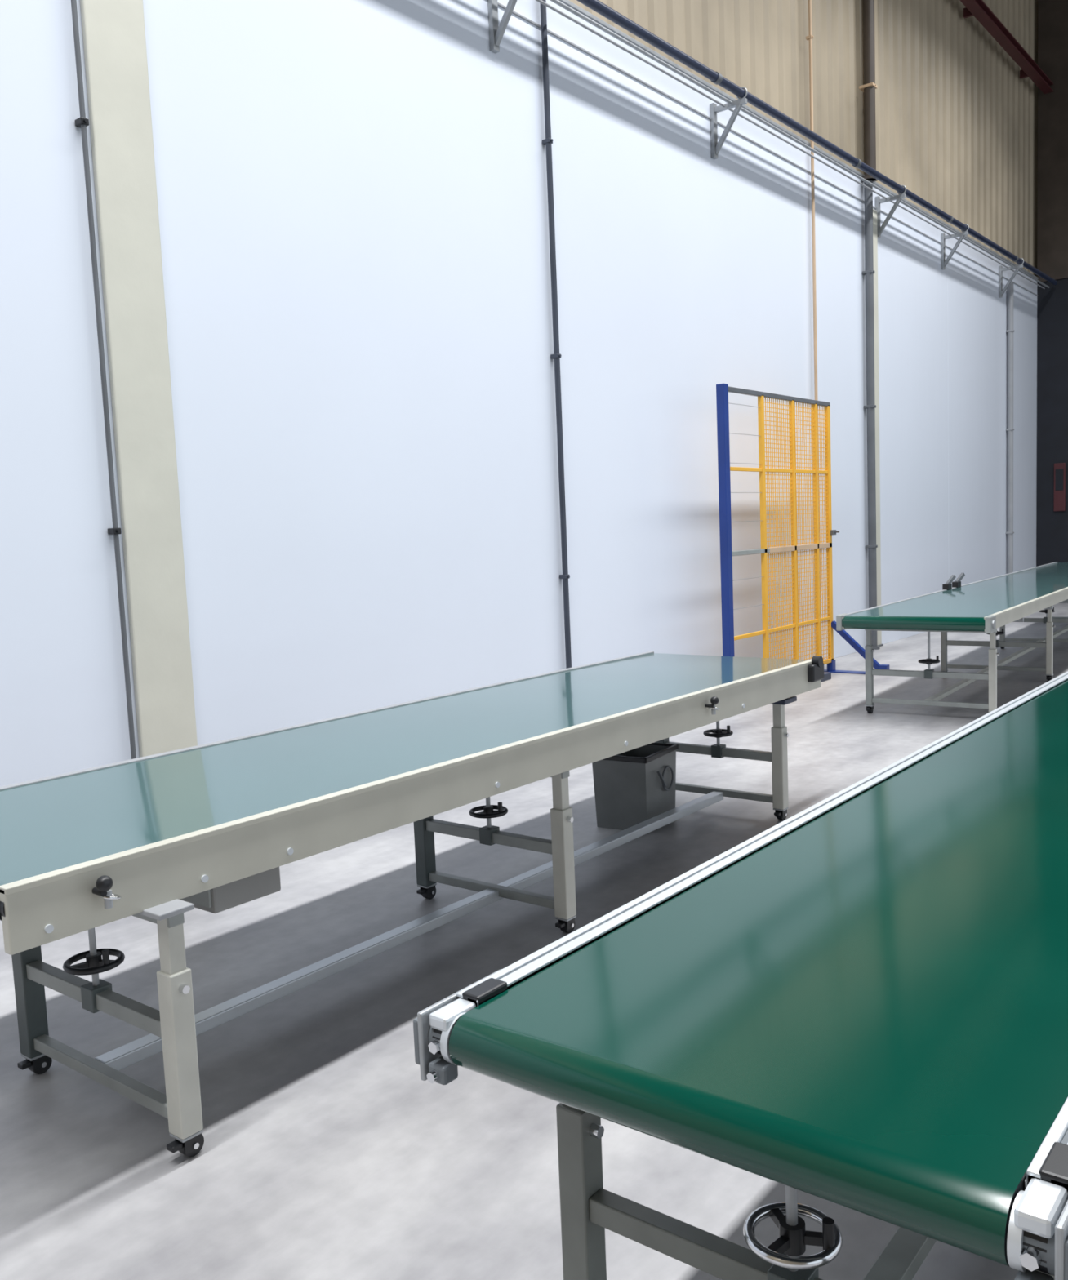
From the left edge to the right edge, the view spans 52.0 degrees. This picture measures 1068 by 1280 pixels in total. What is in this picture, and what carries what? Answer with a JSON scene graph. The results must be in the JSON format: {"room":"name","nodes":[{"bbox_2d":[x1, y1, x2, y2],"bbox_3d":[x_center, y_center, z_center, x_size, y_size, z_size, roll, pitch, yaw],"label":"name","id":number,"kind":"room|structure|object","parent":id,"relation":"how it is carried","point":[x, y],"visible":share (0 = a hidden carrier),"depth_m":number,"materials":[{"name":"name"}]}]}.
{"room":"factory floor","nodes":[
{"label":"factory floor","id":0,"kind":"room"},
{"bbox_2d":[0,0,1037,786],"bbox_3d":[0.885,-2.090,9.038,0.140,5.380,25.600,2,7,38],"label":"wall","id":1,"kind":"structure","parent":0,"point":[352,195],"depth_m":7.06,"materials":[{"name":"white paint"}]},
{"bbox_2d":[71,0,136,759],"bbox_3d":[-2.118,-2.929,5.026,0.068,8.100,0.040,2,7,38],"label":"conduit pipe","id":2,"kind":"object","parent":1,"relation":"attached to","point":[82,122],"visible":0.75,"depth_m":5.18,"materials":[{"name":"grey metal"}]},
{"bbox_2d":[540,0,571,668],"bbox_3d":[0.112,-3.303,7.821,0.077,8.100,0.067,2,7,38],"label":"conduit pipe","id":3,"kind":"object","parent":1,"relation":"attached to","point":[548,141],"visible":0.84,"depth_m":7.91,"materials":[{"name":"metal"}]},
{"bbox_2d":[497,0,1038,296],"bbox_3d":[0.840,-4.615,8.737,0.025,0.295,25.600,2,7,38],"label":"pipes","id":4,"kind":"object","parent":1,"relation":"attached to","point":[566,2],"depth_m":9.90,"materials":[{"name":"grey metal"}]},
{"bbox_2d":[487,0,1057,297],"bbox_3d":[0.827,-4.377,8.457,0.352,0.529,24.700,2,7,38],"label":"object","id":5,"kind":"object","parent":1,"relation":"attached to","point":[496,32],"visible":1,"depth_m":9.67,"materials":[{"name":"grey metal"}]},
{"bbox_2d":[568,0,1037,276],"bbox_3d":[0.663,-7.154,8.474,0.035,4.820,25.500,2,7,38],"label":"cladding","id":6,"kind":"object","parent":1,"relation":"attached to","point":[957,120],"depth_m":13.54,"materials":[{"name":"beige metal"}]},
{"bbox_2d":[805,0,821,656],"bbox_3d":[2.896,-3.771,11.325,0.072,8.100,0.051,2,7,38],"label":"conduit pipe","id":7,"kind":"object","parent":1,"relation":"attached to","point":[810,37],"visible":0.61,"depth_m":11.25,"materials":[{"name":"beige metal"}]},
{"bbox_2d":[858,0,877,182],"bbox_3d":[3.718,-6.553,12.137,0.192,2.800,0.192,2,7,38],"label":"drain pipe","id":8,"kind":"object","parent":1,"relation":"attached to","point":[868,87],"visible":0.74,"depth_m":12.13,"materials":[{"name":"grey metal"}]},
{"bbox_2d":[862,180,879,649],"bbox_3d":[3.870,-2.523,12.568,0.144,5.290,0.144,2,7,38],"label":"conduit pipe","id":9,"kind":"object","parent":1,"relation":"attached to","point":[868,273],"visible":0.92,"depth_m":12.51,"materials":[{"name":"grey metal"}]},
{"bbox_2d":[959,0,1053,93],"bbox_3d":[0.621,-7.645,8.120,0.260,0.130,24.800,2,7,38],"label":"beam","id":10,"kind":"structure","parent":1,"relation":"attached to","point":[977,9],"depth_m":15.84,"materials":[{"name":"red metal"}]},
{"bbox_2d":[1005,281,1014,573],"bbox_3d":[7.433,-2.998,17.069,0.128,5.040,0.128,2,7,38],"label":"conduit pipe","id":11,"kind":"object","parent":1,"relation":"attached to","point":[1010,331],"visible":0.78,"depth_m":17.01,"materials":[{"name":"grey metal"}]},
{"bbox_2d":[0,603,1067,1279],"bbox_3d":[6.549,0.816,5.177,14.100,0.100,26.000,2,7,38],"label":"floor","id":12,"kind":"structure","parent":0,"point":[326,1153],"depth_m":3.09,"materials":[{"name":"concrete"}]},
{"bbox_2d":[80,0,197,757],"bbox_3d":[-2.020,-3.822,5.105,0.080,9.850,0.340,2,7,38],"label":"steel column","id":13,"kind":"structure","parent":12,"relation":"on","point":[113,31],"depth_m":5.35,"materials":[{"name":"beige metal"}]},
{"bbox_2d":[0,651,831,1156],"bbox_3d":[-0.131,0.688,4.577,1.167,0.830,4.620,2,7,38],"label":"conveyor","id":14,"kind":"object","parent":12,"relation":"on","point":[157,838],"visible":0.93,"depth_m":3.48,"materials":[{"name":"green plastic"}]},
{"bbox_2d":[591,742,678,830],"bbox_3d":[0.550,0.765,5.732,0.371,0.392,0.380,1,7,33],"label":"waste bin","id":15,"kind":"object","parent":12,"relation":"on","point":[633,787],"visible":0.81,"depth_m":5.62,"materials":[{"name":"grey metal"}]},
{"bbox_2d":[413,671,1067,1279],"bbox_3d":[2.066,0.682,3.814,1.000,0.812,6.046,2,7,38],"label":"conveyor","id":16,"kind":"object","parent":12,"relation":"on","point":[859,1002],"visible":1,"depth_m":1.73,"materials":[{"name":"green plastic"}]},
{"bbox_2d":[715,383,888,674],"bbox_3d":[2.471,-0.898,9.940,0.700,2.700,2.320,2,7,38],"label":"fence panel","id":17,"kind":"object","parent":12,"relation":"on","point":[722,390],"visible":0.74,"depth_m":10.19,"materials":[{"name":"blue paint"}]},
{"bbox_2d":[872,0,883,646],"bbox_3d":[3.887,-4.814,12.530,0.080,9.850,0.300,2,7,38],"label":"steel column","id":18,"kind":"structure","parent":12,"relation":"on","point":[874,212],"depth_m":12.73,"materials":[{"name":"grey metal"}]},
{"bbox_2d":[835,561,1067,713],"bbox_3d":[5.264,-0.294,11.556,1.140,0.942,8.620,2,7,35],"label":"conveyor","id":19,"kind":"object","parent":12,"relation":"on","point":[985,606],"visible":0.91,"depth_m":8.89,"materials":[{"name":"green plastic"}]},
{"bbox_2d":[1035,0,1067,599],"bbox_3d":[8.713,-5.611,18.218,0.550,9.900,0.415,2,7,38],"label":"wall","id":20,"kind":"structure","parent":12,"relation":"on","point":[1051,490],"depth_m":18.09,"materials":[{"name":"brown metal"}]}
]}

